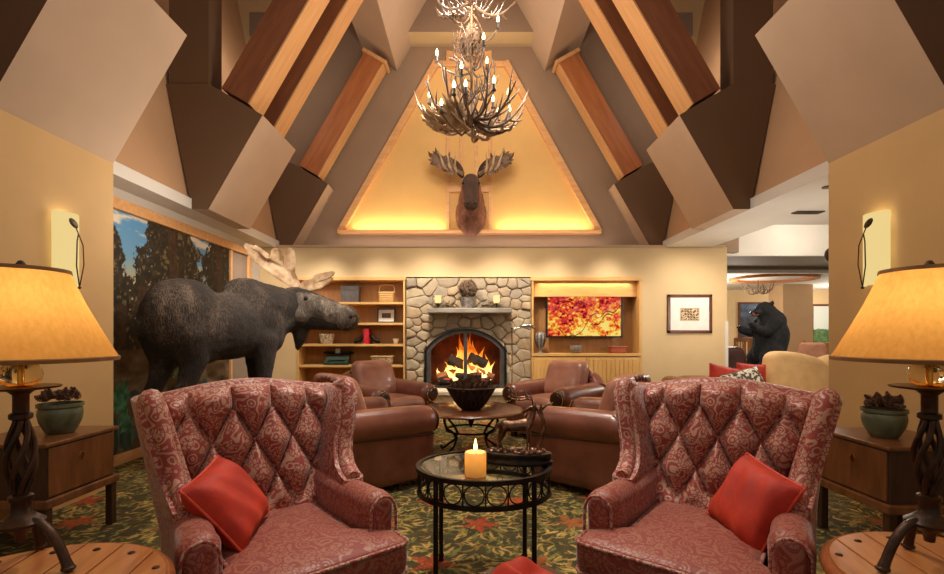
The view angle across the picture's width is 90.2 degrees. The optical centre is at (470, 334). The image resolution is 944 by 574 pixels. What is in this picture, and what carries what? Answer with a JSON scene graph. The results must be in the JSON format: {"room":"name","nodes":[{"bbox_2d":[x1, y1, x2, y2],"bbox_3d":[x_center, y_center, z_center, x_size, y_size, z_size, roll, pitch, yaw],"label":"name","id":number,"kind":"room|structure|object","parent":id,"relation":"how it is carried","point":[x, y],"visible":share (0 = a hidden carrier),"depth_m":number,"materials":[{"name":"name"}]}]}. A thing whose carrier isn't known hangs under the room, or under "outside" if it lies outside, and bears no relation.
{"room":"hotel lobby","nodes":[
{"label":"hotel lobby","id":0,"kind":"room"},
{"bbox_2d":[0,109,112,533],"bbox_3d":[-3.230,-0.085,1.445,0.540,2.670,4.890,0,0,0],"label":"wall","id":1,"kind":"structure","parent":0,"point":[41,172],"depth_m":3.39,"materials":[{"name":"beige paint"}]},
{"bbox_2d":[51,210,84,288],"bbox_3d":[-2.907,-0.609,3.400,0.104,0.542,0.200,0,0,0],"label":"wall sconce","id":2,"kind":"object","parent":1,"relation":"attached to","point":[65,236],"visible":0.86,"depth_m":3.35,"materials":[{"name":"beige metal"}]},
{"bbox_2d":[113,187,258,280],"bbox_3d":[-3.510,-0.085,6.045,0.180,2.670,4.310,0,0,0],"label":"wall","id":3,"kind":"structure","parent":0,"point":[119,193],"depth_m":5.51,"materials":[{"name":"white paint"}]},
{"bbox_2d":[113,196,251,466],"bbox_3d":[-3.394,-0.033,5.595,0.049,2.564,3.290,0,0,0],"label":"mural","id":4,"kind":"object","parent":3,"relation":"attached to","point":[146,254],"visible":0.29,"depth_m":4.89,"materials":[{"name":"paint"}]},
{"bbox_2d":[115,0,276,239],"bbox_3d":[-3.740,-3.990,4.785,1.120,5.120,6.570,0,0,0],"label":"wall","id":5,"kind":"structure","parent":0,"point":[151,149],"depth_m":5.15,"materials":[{"name":"paint"}]},
{"bbox_2d":[0,0,186,162],"bbox_3d":[-2.895,-2.125,3.385,1.090,1.410,1.010,0,0,0],"label":"ceiling beam","id":6,"kind":"structure","parent":5,"relation":"attached to","point":[84,73],"depth_m":3.30,"materials":[{"name":"beige paint"}]},
{"bbox_2d":[169,0,221,90],"bbox_3d":[-3.195,-4.550,5.460,0.450,4.400,0.280,0,0,0],"label":"trim","id":7,"kind":"structure","parent":5,"relation":"attached to","point":[198,60],"depth_m":5.32,"materials":[{"name":"paint"}]},
{"bbox_2d":[166,84,294,228],"bbox_3d":[-2.895,-2.125,5.800,1.090,1.410,1.000,0,0,0],"label":"ceiling beam","id":8,"kind":"structure","parent":5,"relation":"attached to","point":[233,158],"depth_m":5.30,"materials":[{"name":"beige paint"}]},
{"bbox_2d":[222,0,329,114],"bbox_3d":[-2.060,-3.762,5.490,1.538,2.297,0.328,0,0,0],"label":"rafter","id":9,"kind":"object","parent":8,"relation":"on","point":[278,39],"visible":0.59,"depth_m":5.33,"materials":[{"name":"brown wood"}]},
{"bbox_2d":[263,0,362,136],"bbox_3d":[-2.060,-3.762,6.130,1.538,2.297,0.308,0,0,0],"label":"rafter","id":10,"kind":"object","parent":8,"relation":"on","point":[337,15],"visible":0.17,"depth_m":5.98,"materials":[{"name":"brown wood"}]},
{"bbox_2d":[113,161,278,246],"bbox_3d":[-3.375,-1.480,5.900,0.450,0.120,4.200,0,0,0],"label":"ceiling","id":11,"kind":"structure","parent":0,"point":[126,179],"depth_m":5.03,"materials":[{"name":"white paint"}]},
{"bbox_2d":[408,0,533,46],"bbox_3d":[0.000,-5.320,7.875,2.100,0.740,0.390,0,0,0],"label":"beam","id":12,"kind":"structure","parent":0,"point":[428,29],"depth_m":7.68,"materials":[{"name":"paint"}]},
{"bbox_2d":[352,0,425,70],"bbox_3d":[-1.245,-5.640,4.785,1.290,2.220,6.570,0,0,0],"label":"trim","id":13,"kind":"structure","parent":12,"relation":"attached to","point":[381,27],"depth_m":7.33,"materials":[{"name":"beige paint"}]},
{"bbox_2d":[516,0,589,70],"bbox_3d":[1.245,-5.640,4.785,1.290,2.220,6.570,0,0,0],"label":"trim","id":14,"kind":"structure","parent":12,"relation":"attached to","point":[559,27],"depth_m":7.33,"materials":[{"name":"beige paint"}]},
{"bbox_2d":[0,418,943,573],"bbox_3d":[2.000,1.250,6.000,14.000,0.001,20.000,0,0,0],"label":"floor","id":15,"kind":"structure","parent":0,"point":[473,542],"depth_m":3.12,"materials":[{"name":"green carpet"}]},
{"bbox_2d":[0,426,119,548],"bbox_3d":[-2.630,0.928,2.880,0.550,0.643,0.550,0,0,0],"label":"side table","id":16,"kind":"object","parent":15,"relation":"on","point":[80,462],"visible":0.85,"depth_m":2.80,"materials":[{"name":"brown wood"}]},
{"bbox_2d":[35,400,84,434],"bbox_3d":[-2.550,0.514,2.920,0.232,0.185,0.232,0,0,0],"label":"planter","id":17,"kind":"object","parent":16,"relation":"on","point":[56,417],"visible":1,"depth_m":2.85,"materials":[{"name":"green ceramic"}]},
{"bbox_2d":[0,542,175,573],"bbox_3d":[-1.140,0.948,1.130,0.732,0.604,0.732,0,0,0],"label":"table","id":18,"kind":"object","parent":15,"relation":"on","point":[105,557],"visible":0.95,"depth_m":1.35,"materials":[{"name":"brown wood"}]},
{"bbox_2d":[0,260,120,572],"bbox_3d":[-1.245,0.221,1.300,0.443,0.856,0.443,0,0,23],"label":"table lamp","id":19,"kind":"object","parent":18,"relation":"on","point":[45,318],"visible":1,"depth_m":1.27,"materials":[{"name":"fabric"}]},
{"bbox_2d":[2,419,38,495],"bbox_3d":[-1.245,0.338,1.300,0.077,0.218,0.075,0,0,0],"label":"lamp base","id":20,"kind":"object","parent":19,"relation":"on","point":[19,486],"depth_m":1.29,"materials":[{"name":"wood"}]},
{"bbox_2d":[134,243,358,391],"bbox_3d":[-2.430,0.091,5.285,1.007,2.319,2.334,0,0,45],"label":"moose","id":21,"kind":"object","parent":15,"relation":"on","point":[185,324],"visible":0.84,"depth_m":4.85,"materials":[{"name":"fur"}]},
{"bbox_2d":[130,377,408,573],"bbox_3d":[-0.801,0.731,1.901,0.882,1.057,0.976,0,0,-40],"label":"chair","id":22,"kind":"object","parent":15,"relation":"on","point":[293,438],"visible":0.88,"depth_m":1.92,"materials":[{"name":"fabric"}]},
{"bbox_2d":[178,455,270,551],"bbox_3d":[-0.905,0.622,1.760,0.251,0.284,0.308,0,0,-14],"label":"throw pillow","id":23,"kind":"object","parent":22,"relation":"on","point":[223,493],"visible":0.97,"depth_m":1.66,"materials":[{"name":"red fabric"}]},
{"bbox_2d":[217,503,407,573],"bbox_3d":[-0.710,0.830,1.793,0.710,0.190,0.680,0,0,-40],"label":"seat cushion","id":24,"kind":"object","parent":22,"relation":"on","point":[292,538],"depth_m":1.70,"materials":[{"name":"fabric"}]},
{"bbox_2d":[297,277,406,381],"bbox_3d":[-1.936,0.156,7.755,1.774,2.188,0.380,0,0,0],"label":"bookcase","id":25,"kind":"object","parent":15,"relation":"on","point":[311,358],"visible":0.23,"depth_m":7.92,"materials":[{"name":"brown wood"}]},
{"bbox_2d":[319,334,334,343],"bbox_3d":[-2.366,0.062,7.720,0.244,0.165,0.244,0,0,0],"label":"basket","id":26,"kind":"object","parent":25,"relation":"on","point":[324,338],"visible":1,"depth_m":7.63,"materials":[{"name":"wicker"}]},
{"bbox_2d":[323,349,353,364],"bbox_3d":[-2.193,0.354,7.720,0.500,0.260,0.260,0,0,0],"label":"books","id":27,"kind":"object","parent":25,"relation":"on","point":[330,359],"visible":1,"depth_m":7.70,"materials":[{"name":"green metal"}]},
{"bbox_2d":[340,286,360,301],"bbox_3d":[-1.995,-0.670,7.800,0.300,0.270,0.210,0,0,-4],"label":"storage box","id":28,"kind":"object","parent":25,"relation":"on","point":[348,293],"visible":0.85,"depth_m":7.70,"materials":[{"name":"fabric"}]},
{"bbox_2d":[377,308,394,322],"bbox_3d":[-1.410,-0.322,7.823,0.300,0.245,0.049,0,0,0],"label":"photo frame","id":29,"kind":"object","parent":25,"relation":"on","point":[384,315],"visible":0.99,"depth_m":7.82,"materials":[{"name":"silver plastic"}]},
{"bbox_2d":[378,285,395,301],"bbox_3d":[-1.385,-0.684,7.750,0.260,0.298,0.184,0,0,0],"label":"basket","id":30,"kind":"object","parent":25,"relation":"on","point":[383,296],"visible":0.93,"depth_m":7.66,"materials":[{"name":"wicker"}]},
{"bbox_2d":[313,373,439,487],"bbox_3d":[-0.954,0.785,4.010,1.028,0.930,1.016,0,0,-41],"label":"chair","id":31,"kind":"object","parent":15,"relation":"on","point":[389,441],"visible":0.59,"depth_m":3.70,"materials":[{"name":"brown leather"}]},
{"bbox_2d":[313,373,366,409],"bbox_3d":[-1.077,0.550,3.902,0.293,0.460,0.600,0,0,-41],"label":"cushion","id":32,"kind":"object","parent":31,"relation":"on","point":[320,377],"depth_m":3.73,"materials":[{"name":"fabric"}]},
{"bbox_2d":[342,360,437,406],"bbox_3d":[-1.094,0.785,5.830,1.028,0.930,1.016,0,0,41],"label":"chair","id":33,"kind":"object","parent":15,"relation":"on","point":[374,377],"visible":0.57,"depth_m":5.78,"materials":[{"name":"brown leather"}]},
{"bbox_2d":[351,360,395,392],"bbox_3d":[-1.217,0.550,5.938,0.293,0.460,0.600,0,0,41],"label":"cushion","id":34,"kind":"object","parent":33,"relation":"on","point":[375,373],"depth_m":5.85,"materials":[{"name":"leather"}]},
{"bbox_2d":[388,393,424,406],"bbox_3d":[-0.985,0.825,5.734,0.700,0.200,0.580,0,0,41],"label":"seat cushion","id":35,"kind":"object","parent":33,"relation":"on","point":[396,399],"depth_m":5.57,"materials":[{"name":"leather"}]},
{"bbox_2d":[406,278,530,402],"bbox_3d":[-0.040,0.170,7.540,2.055,2.160,0.920,0,0,0],"label":"fireplace","id":36,"kind":"object","parent":15,"relation":"on","point":[432,334],"visible":0.73,"depth_m":7.50,"materials":[{"name":"stone"}]},
{"bbox_2d":[439,377,489,385],"bbox_3d":[-0.098,0.750,7.649,0.831,0.148,0.150,0,0,-1],"label":"log","id":37,"kind":"object","parent":36,"relation":"on","point":[445,381],"visible":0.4,"depth_m":7.59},
{"bbox_2d":[468,364,494,379],"bbox_3d":[0.152,0.604,7.679,0.481,0.269,0.120,0,0,-4],"label":"log","id":38,"kind":"object","parent":37,"relation":"on","point":[489,374],"visible":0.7,"depth_m":7.64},
{"bbox_2d":[467,352,487,368],"bbox_3d":[0.113,0.418,7.689,0.353,0.271,0.181,0,0,-3],"label":"log","id":39,"kind":"object","parent":38,"relation":"on","point":[477,360],"visible":1,"depth_m":7.62,"materials":[{"name":"brown wood"}]},
{"bbox_2d":[459,280,477,307],"bbox_3d":[-0.046,-0.643,7.370,0.300,0.450,0.295,0,0,0],"label":"planter","id":40,"kind":"object","parent":36,"relation":"on","point":[469,301],"visible":1,"depth_m":7.28,"materials":[{"name":"stone"}]},
{"bbox_3d":[-0.078,0.750,7.808,0.826,0.148,0.168,0,0,-1],"label":"log","id":41,"kind":"object","parent":36,"relation":"in","visible":0},
{"bbox_2d":[436,369,455,380],"bbox_3d":[-0.333,0.631,7.729,0.488,0.236,0.134,0,0,-12],"label":"log","id":42,"kind":"object","parent":41,"relation":"on","point":[440,374],"visible":0.52,"depth_m":7.66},
{"bbox_2d":[447,355,468,368],"bbox_3d":[-0.207,0.458,7.699,0.387,0.274,0.181,0,0,-13],"label":"log","id":43,"kind":"object","parent":42,"relation":"on","point":[453,361],"visible":0.81,"depth_m":7.62,"materials":[{"name":"brown wood"}]},
{"bbox_2d":[437,334,493,380],"bbox_3d":[-0.086,0.362,7.737,0.964,0.835,0.376,0,0,-2],"label":"fire","id":44,"kind":"object","parent":41,"relation":"on","point":[470,348],"visible":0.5,"depth_m":7.75,"materials":[{"name":"yellow"}]},
{"bbox_2d":[427,401,522,451],"bbox_3d":[0.000,1.000,4.830,1.070,0.503,1.070,0,0,0],"label":"coffee table","id":45,"kind":"object","parent":15,"relation":"on","point":[446,410],"visible":0.73,"depth_m":4.66,"materials":[{"name":"brown wood"}]},
{"bbox_2d":[446,384,495,410],"bbox_3d":[0.000,0.631,4.740,0.515,0.234,0.515,0,0,19],"label":"bowl","id":46,"kind":"object","parent":45,"relation":"on","point":[472,399],"visible":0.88,"depth_m":4.58,"materials":[{"name":"black metal"}]},
{"bbox_2d":[416,450,551,573],"bbox_3d":[0.066,0.955,2.410,0.696,0.590,0.592,0,0,0],"label":"side table","id":47,"kind":"object","parent":15,"relation":"on","point":[448,468],"visible":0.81,"depth_m":2.21,"materials":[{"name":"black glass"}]},
{"bbox_2d":[465,438,485,477],"bbox_3d":[0.021,0.576,2.220,0.102,0.174,0.102,0,0,0],"label":"candle","id":48,"kind":"object","parent":47,"relation":"on","point":[475,459],"visible":1,"depth_m":2.18,"materials":[{"name":"wax"}]},
{"bbox_2d":[484,389,552,466],"bbox_3d":[0.239,0.474,2.440,0.370,0.379,0.170,0,0,10],"label":"statue","id":49,"kind":"object","parent":47,"relation":"on","point":[538,456],"visible":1,"depth_m":2.41,"materials":[{"name":"black metal"}]},
{"bbox_2d":[504,324,534,419],"bbox_3d":[0.719,0.542,6.950,0.466,1.415,0.240,0,0,0],"label":"floor lamp","id":50,"kind":"object","parent":15,"relation":"on","point":[522,325],"visible":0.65,"depth_m":6.94,"materials":[{"name":"metal"}]},
{"bbox_2d":[502,360,605,435],"bbox_3d":[1.074,0.785,5.830,1.028,0.930,1.016,0,0,-41],"label":"chair","id":51,"kind":"object","parent":15,"relation":"on","point":[565,381],"visible":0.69,"depth_m":5.75,"materials":[{"name":"brown leather"}]},
{"bbox_2d":[515,393,551,411],"bbox_3d":[0.965,0.825,5.734,0.700,0.200,0.580,0,0,-41],"label":"seat cushion","id":52,"kind":"object","parent":51,"relation":"on","point":[539,398],"depth_m":5.56,"materials":[{"name":"leather"}]},
{"bbox_2d":[544,360,588,392],"bbox_3d":[1.197,0.550,5.938,0.293,0.460,0.600,0,0,-41],"label":"cushion","id":53,"kind":"object","parent":51,"relation":"on","point":[560,373],"depth_m":5.85,"materials":[{"name":"leather"}]},
{"bbox_2d":[530,277,641,384],"bbox_3d":[1.864,0.156,7.758,1.807,2.188,0.375,0,0,0],"label":"media cabinet","id":54,"kind":"object","parent":15,"relation":"on","point":[629,288],"visible":0.52,"depth_m":7.70,"materials":[{"name":"brown wood"}]},
{"bbox_2d":[546,297,622,337],"bbox_3d":[1.865,-0.317,7.831,1.260,0.716,0.198,0,0,0],"label":"television","id":55,"kind":"object","parent":54,"relation":"attached to","point":[566,317],"visible":1,"depth_m":7.74,"materials":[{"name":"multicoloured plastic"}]},
{"bbox_2d":[531,353,641,355],"bbox_3d":[1.864,0.322,7.763,1.787,0.045,0.365,0,0,0],"label":"countertop","id":56,"kind":"structure","parent":54,"relation":"on","point":[535,354],"depth_m":7.58,"materials":[{"name":"brown wood"}]},
{"bbox_2d":[534,332,545,352],"bbox_3d":[1.130,0.123,7.660,0.178,0.353,0.177,0,0,22],"label":"vase","id":57,"kind":"object","parent":56,"relation":"on","point":[540,337],"visible":0.97,"depth_m":7.60,"materials":[{"name":"grey ceramic"}]},
{"bbox_2d":[524,373,650,490],"bbox_3d":[1.134,0.785,3.990,1.028,0.930,1.016,0,0,41],"label":"chair","id":58,"kind":"object","parent":15,"relation":"on","point":[582,439],"visible":0.57,"depth_m":3.65,"materials":[{"name":"brown leather"}]},
{"bbox_2d":[598,373,650,410],"bbox_3d":[1.257,0.550,3.882,0.293,0.460,0.600,0,0,41],"label":"cushion","id":59,"kind":"object","parent":58,"relation":"on","point":[607,400],"depth_m":3.68,"materials":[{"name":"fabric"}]},
{"bbox_2d":[575,377,842,573],"bbox_3d":[0.956,0.731,1.921,0.882,1.057,0.976,0,0,38],"label":"chair","id":60,"kind":"object","parent":15,"relation":"on","point":[680,439],"visible":0.82,"depth_m":1.95,"materials":[{"name":"fabric"}]},
{"bbox_2d":[576,501,776,573],"bbox_3d":[0.868,0.830,1.810,0.710,0.190,0.680,0,0,38],"label":"seat cushion","id":61,"kind":"object","parent":60,"relation":"on","point":[651,537],"depth_m":1.70,"materials":[{"name":"fabric"}]},
{"bbox_2d":[706,452,806,552],"bbox_3d":[1.076,0.640,1.800,0.212,0.318,0.346,0,0,-5],"label":"throw pillow","id":62,"kind":"object","parent":60,"relation":"on","point":[752,494],"visible":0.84,"depth_m":1.73,"materials":[{"name":"red fabric"}]},
{"bbox_2d":[728,347,746,368],"bbox_3d":[4.604,0.730,8.034,0.720,1.040,0.728,0,0,-12],"label":"armchair","id":63,"kind":"object","parent":15,"relation":"on","point":[735,354],"visible":0.05,"depth_m":8.20,"materials":[{"name":"leather"}]},
{"bbox_2d":[734,338,751,355],"bbox_3d":[5.372,0.651,9.600,0.460,1.197,0.460,0,0,-20],"label":"slat chair","id":64,"kind":"object","parent":15,"relation":"on","point":[736,340],"visible":0.23,"depth_m":9.40,"materials":[{"name":"brown wood"}]},
{"bbox_2d":[661,351,828,391],"bbox_3d":[3.950,0.728,5.810,2.940,1.044,0.940,0,0,0],"label":"sofa","id":65,"kind":"object","parent":15,"relation":"on","point":[796,370],"visible":0.14,"depth_m":5.86,"materials":[{"name":"beige fabric"}]},
{"bbox_2d":[709,363,740,376],"bbox_3d":[3.120,0.560,5.780,0.473,0.432,0.192,0,0,-1],"label":"throw pillow","id":66,"kind":"object","parent":65,"relation":"on","point":[715,370],"visible":0.38,"depth_m":5.76,"materials":[{"name":"red fabric"}]},
{"bbox_2d":[718,365,764,381],"bbox_3d":[3.206,0.570,5.520,0.560,0.416,0.202,0,0,-7],"label":"throw pillow","id":67,"kind":"object","parent":65,"relation":"on","point":[752,373],"visible":0.3,"depth_m":5.51,"materials":[{"name":"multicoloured fabric"}]},
{"bbox_2d":[736,363,765,381],"bbox_3d":[3.498,0.530,5.860,0.391,0.368,0.152,0,0,-1],"label":"throw pillow","id":68,"kind":"object","parent":65,"relation":"on","point":[762,368],"visible":0.3,"depth_m":5.84,"materials":[{"name":"red fabric"}]},
{"bbox_2d":[762,351,828,391],"bbox_3d":[4.107,0.532,5.950,0.875,0.652,0.353,0,0,0],"label":"cushion","id":69,"kind":"object","parent":65,"relation":"on","point":[796,370],"depth_m":5.86,"materials":[{"name":"beige fabric"}]},
{"bbox_2d":[818,354,828,375],"bbox_3d":[4.818,0.527,5.950,0.872,0.626,0.353,0,0,0],"label":"cushion","id":70,"kind":"object","parent":65,"relation":"on","point":[823,361],"depth_m":5.89,"materials":[{"name":"beige fabric"}]},
{"bbox_2d":[797,343,827,357],"bbox_3d":[5.449,0.685,7.598,0.532,1.130,0.465,0,0,20],"label":"dining chair","id":71,"kind":"object","parent":15,"relation":"on","point":[816,350],"visible":0.31,"depth_m":7.38,"materials":[{"name":"fabric"}]},
{"bbox_2d":[817,427,943,531],"bbox_3d":[2.530,0.928,2.815,0.550,0.643,0.560,0,0,0],"label":"side table","id":72,"kind":"object","parent":15,"relation":"on","point":[873,472],"visible":0.62,"depth_m":2.68,"materials":[{"name":"brown wood"}]},
{"bbox_2d":[860,406,909,438],"bbox_3d":[2.460,0.522,2.800,0.223,0.170,0.223,0,0,0],"label":"planter","id":73,"kind":"object","parent":72,"relation":"on","point":[885,423],"visible":0.96,"depth_m":2.73,"materials":[{"name":"green ceramic"}]},
{"bbox_2d":[819,531,943,573],"bbox_3d":[1.350,0.948,1.220,0.718,0.604,0.718,0,0,0],"label":"table","id":74,"kind":"object","parent":15,"relation":"on","point":[858,552],"visible":0.72,"depth_m":1.39,"materials":[{"name":"brown wood"}]},
{"bbox_2d":[829,260,943,572],"bbox_3d":[1.268,0.221,1.300,0.443,0.856,0.443,0,0,23],"label":"table lamp","id":75,"kind":"object","parent":74,"relation":"on","point":[900,320],"visible":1,"depth_m":1.27,"materials":[{"name":"fabric"}]},
{"bbox_2d":[910,419,943,495],"bbox_3d":[1.268,0.338,1.300,0.077,0.218,0.075,0,0,0],"label":"lamp base","id":76,"kind":"object","parent":75,"relation":"on","point":[928,426],"depth_m":1.29,"materials":[{"name":"wood"}]},
{"bbox_3d":[5.361,0.933,8.600,0.840,0.635,0.840,0,0,0],"label":"pedestal","id":77,"kind":"object","parent":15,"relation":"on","visible":0},
{"bbox_2d":[737,301,789,364],"bbox_3d":[5.380,0.003,8.599,0.809,1.258,0.666,0,0,0],"label":"bear","id":78,"kind":"object","parent":77,"relation":"on","point":[770,331],"visible":0.8,"depth_m":8.42},
{"bbox_2d":[259,247,726,381],"bbox_3d":[0.360,-0.085,7.825,7.560,2.670,0.450,0,0,0],"label":"wall","id":79,"kind":"structure","parent":0,"point":[664,271],"depth_m":7.60,"materials":[{"name":"beige paint"}]},
{"bbox_2d":[276,245,724,246],"bbox_3d":[0.340,-1.435,7.990,7.520,0.030,0.820,0,0,0],"label":"trim ledge","id":80,"kind":"object","parent":79,"relation":"attached to","point":[276,245],"visible":0.21,"depth_m":7.58,"materials":[{"name":"beige paint"}]},
{"bbox_2d":[667,294,711,332],"bbox_3d":[3.528,-0.343,7.582,0.718,0.621,0.034,0,0,0],"label":"framed print","id":81,"kind":"object","parent":79,"relation":"attached to","point":[686,313],"visible":1,"depth_m":7.58,"materials":[{"name":"paper"}]},
{"bbox_2d":[680,308,698,320],"bbox_3d":[3.528,-0.333,7.580,0.310,0.210,0.001,0,0,0],"label":"print","id":82,"kind":"object","parent":81,"relation":"attached to","point":[686,314],"depth_m":7.58},
{"bbox_2d":[725,321,727,366],"bbox_3d":[4.125,0.515,7.600,0.050,1.470,0.040,0,0,0],"label":"trim","id":83,"kind":"structure","parent":79,"relation":"attached to","point":[726,322],"depth_m":7.58,"materials":[{"name":"white paint"}]},
{"bbox_2d":[284,21,738,253],"bbox_3d":[0.000,-4.085,8.135,9.200,5.330,0.130,0,0,0],"label":"wall","id":84,"kind":"structure","parent":0,"point":[593,175],"depth_m":8.07,"materials":[{"name":"paint"}]},
{"bbox_2d":[237,0,271,44],"bbox_3d":[-3.700,-5.350,8.043,1.000,2.000,0.055,0,0,0],"label":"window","id":85,"kind":"structure","parent":84,"relation":"in","point":[252,12],"depth_m":8.03,"materials":[{"name":"beige paint"}]},
{"bbox_2d":[269,163,333,244],"bbox_3d":[-2.895,-2.125,7.895,1.090,1.410,0.350,0,0,0],"label":"trim","id":86,"kind":"structure","parent":84,"relation":"attached to","point":[298,198],"depth_m":7.72,"materials":[{"name":"beige paint"}]},
{"bbox_2d":[299,47,389,180],"bbox_3d":[-2.106,-3.667,7.865,1.451,2.107,0.330,0,0,0],"label":"rafter","id":87,"kind":"object","parent":86,"relation":"on","point":[369,72],"visible":0.92,"depth_m":7.74,"materials":[{"name":"brown wood"}]},
{"bbox_2d":[337,50,601,234],"bbox_3d":[-0.026,-3.286,7.990,4.504,3.146,0.160,0,0,0],"label":"gable panel","id":88,"kind":"object","parent":84,"relation":"attached to","point":[402,193],"visible":0.82,"depth_m":8.05,"materials":[{"name":"paint"}]},
{"bbox_2d":[428,147,513,236],"bbox_3d":[0.023,-2.341,7.593,1.083,1.383,1.053,0,0,43],"label":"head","id":89,"kind":"object","parent":88,"relation":"attached to","point":[470,216],"visible":1,"depth_m":7.63},
{"bbox_2d":[608,163,672,244],"bbox_3d":[2.895,-2.125,7.895,1.090,1.410,0.350,0,0,0],"label":"trim","id":90,"kind":"structure","parent":84,"relation":"attached to","point":[643,198],"depth_m":7.72,"materials":[{"name":"beige paint"}]},
{"bbox_2d":[552,47,642,180],"bbox_3d":[2.106,-3.667,7.865,1.451,2.107,0.330,0,0,0],"label":"rafter","id":91,"kind":"object","parent":90,"relation":"on","point":[572,72],"visible":0.93,"depth_m":7.74,"materials":[{"name":"brown wood"}]},
{"bbox_2d":[480,556,563,573],"bbox_3d":[0.165,0.982,1.400,0.420,0.539,0.420,0,0,0],"label":"throw pillow","id":92,"kind":"object","parent":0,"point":[519,565],"visible":1,"depth_m":1.49,"materials":[{"name":"red fabric"}]},
{"bbox_2d":[670,0,704,44],"bbox_3d":[3.700,-5.350,8.043,1.000,2.000,0.055,0,0,0],"label":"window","id":93,"kind":"structure","parent":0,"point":[689,12],"depth_m":8.03,"materials":[{"name":"beige paint"}]},
{"bbox_2d":[665,0,826,239],"bbox_3d":[3.740,-3.990,4.785,1.120,5.120,6.570,0,0,0],"label":"wall","id":94,"kind":"structure","parent":0,"point":[790,149],"depth_m":5.16,"materials":[{"name":"paint"}]},
{"bbox_2d":[647,84,775,228],"bbox_3d":[2.895,-2.125,5.800,1.090,1.410,1.000,0,0,0],"label":"trim","id":95,"kind":"structure","parent":94,"relation":"attached to","point":[708,158],"depth_m":5.30,"materials":[{"name":"beige paint"}]},
{"bbox_2d":[579,0,678,136],"bbox_3d":[2.060,-3.762,6.130,1.538,2.297,0.308,0,0,0],"label":"rafter","id":96,"kind":"object","parent":95,"relation":"on","point":[603,15],"visible":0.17,"depth_m":5.98,"materials":[{"name":"brown wood"}]},
{"bbox_2d":[612,0,719,114],"bbox_3d":[2.060,-3.762,5.490,1.538,2.297,0.328,0,0,0],"label":"rafter","id":97,"kind":"object","parent":95,"relation":"on","point":[663,39],"visible":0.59,"depth_m":5.33,"materials":[{"name":"brown wood"}]},
{"bbox_2d":[720,0,772,90],"bbox_3d":[3.195,-4.550,5.460,0.450,4.400,0.280,0,0,0],"label":"trim","id":98,"kind":"structure","parent":94,"relation":"attached to","point":[743,60],"depth_m":5.32,"materials":[{"name":"paint"}]},
{"bbox_2d":[755,0,943,162],"bbox_3d":[2.895,-2.125,3.385,1.090,1.410,1.010,0,0,0],"label":"ceiling beam","id":99,"kind":"structure","parent":94,"relation":"attached to","point":[857,73],"depth_m":3.30,"materials":[{"name":"beige paint"}]},
{"bbox_2d":[663,161,828,267],"bbox_3d":[8.075,-1.880,6.850,9.850,0.940,6.100,0,0,0],"label":"ceiling","id":100,"kind":"structure","parent":0,"point":[804,191],"depth_m":6.78,"materials":[{"name":"white paint"}]},
{"bbox_2d":[727,290,828,359],"bbox_3d":[8.300,-0.100,9.000,9.400,2.700,10.400,0,0,0],"label":"wall","id":101,"kind":"structure","parent":0,"point":[733,296],"depth_m":14.00,"materials":[{"name":"paint"}]},
{"bbox_2d":[738,302,761,337],"bbox_3d":[8.340,-0.415,13.974,0.800,1.120,0.052,0,0,0],"label":"painting","id":102,"kind":"object","parent":101,"relation":"attached to","point":[744,308],"visible":0.41,"depth_m":13.95,"materials":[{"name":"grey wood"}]},
{"bbox_2d":[727,270,828,273],"bbox_3d":[8.550,-1.335,9.905,8.900,0.070,0.090,0,0,0],"label":"trim moulding","id":103,"kind":"structure","parent":101,"relation":"attached to","point":[728,271],"depth_m":9.86,"materials":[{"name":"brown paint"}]},
{"bbox_2d":[813,304,828,345],"bbox_3d":[10.477,-0.277,13.974,0.720,1.280,0.052,0,0,0],"label":"window","id":104,"kind":"structure","parent":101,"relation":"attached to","point":[820,311],"depth_m":13.95,"materials":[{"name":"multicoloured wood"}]},
{"bbox_2d":[727,274,828,289],"bbox_3d":[8.570,-1.395,12.050,8.860,0.110,4.100,0,0,0],"label":"ceiling","id":105,"kind":"structure","parent":0,"point":[822,283],"depth_m":12.00,"materials":[{"name":"white paint"}]},
{"bbox_2d":[728,274,822,283],"bbox_3d":[7.050,-1.310,10.950,1.950,0.060,1.612,0,0,0],"label":"ring","id":106,"kind":"object","parent":105,"relation":"attached to","point":[810,277],"visible":0.93,"depth_m":10.88,"materials":[{"name":"brown wood"}]},
{"bbox_2d":[742,280,773,294],"bbox_3d":[6.738,-1.115,11.000,0.620,0.336,0.621,0,0,44],"label":"antler chandelier","id":107,"kind":"object","parent":106,"relation":"hanging from","point":[757,291],"visible":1,"depth_m":10.99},
{"bbox_2d":[727,268,828,269],"bbox_3d":[8.550,-1.840,9.960,8.900,1.020,0.120,0,0,0],"label":"wall","id":108,"kind":"structure","parent":0,"point":[727,268],"depth_m":9.90,"materials":[{"name":"paint"}]},
{"bbox_2d":[769,284,812,351],"bbox_3d":[8.627,-0.050,12.700,0.792,2.600,0.600,0,0,0],"label":"wall column","id":109,"kind":"structure","parent":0,"point":[795,301],"depth_m":12.40,"materials":[{"name":"paint"}]},
{"bbox_2d":[829,108,943,534],"bbox_3d":[3.230,-0.085,1.445,0.540,2.670,4.890,0,0,0],"label":"wall","id":110,"kind":"structure","parent":0,"point":[901,172],"depth_m":3.40,"materials":[{"name":"beige paint"}]},
{"bbox_2d":[857,210,890,288],"bbox_3d":[2.907,-0.609,3.400,0.104,0.542,0.200,0,0,0],"label":"wall sconce","id":111,"kind":"object","parent":110,"relation":"attached to","point":[876,236],"visible":0.94,"depth_m":3.35,"materials":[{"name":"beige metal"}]},
{"bbox_3d":[0.000,-6.700,4.850,9.200,0.100,6.700,0,0,0],"label":"ceiling","id":112,"kind":"structure","parent":0,"visible":0},
{"bbox_2d":[414,0,528,142],"bbox_3d":[0.032,-4.347,5.002,1.172,4.586,1.118,0,0,43],"label":"antler chandelier","id":113,"kind":"object","parent":112,"relation":"hanging from","point":[450,119],"visible":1,"depth_m":4.91,"materials":[{"name":"brown"}]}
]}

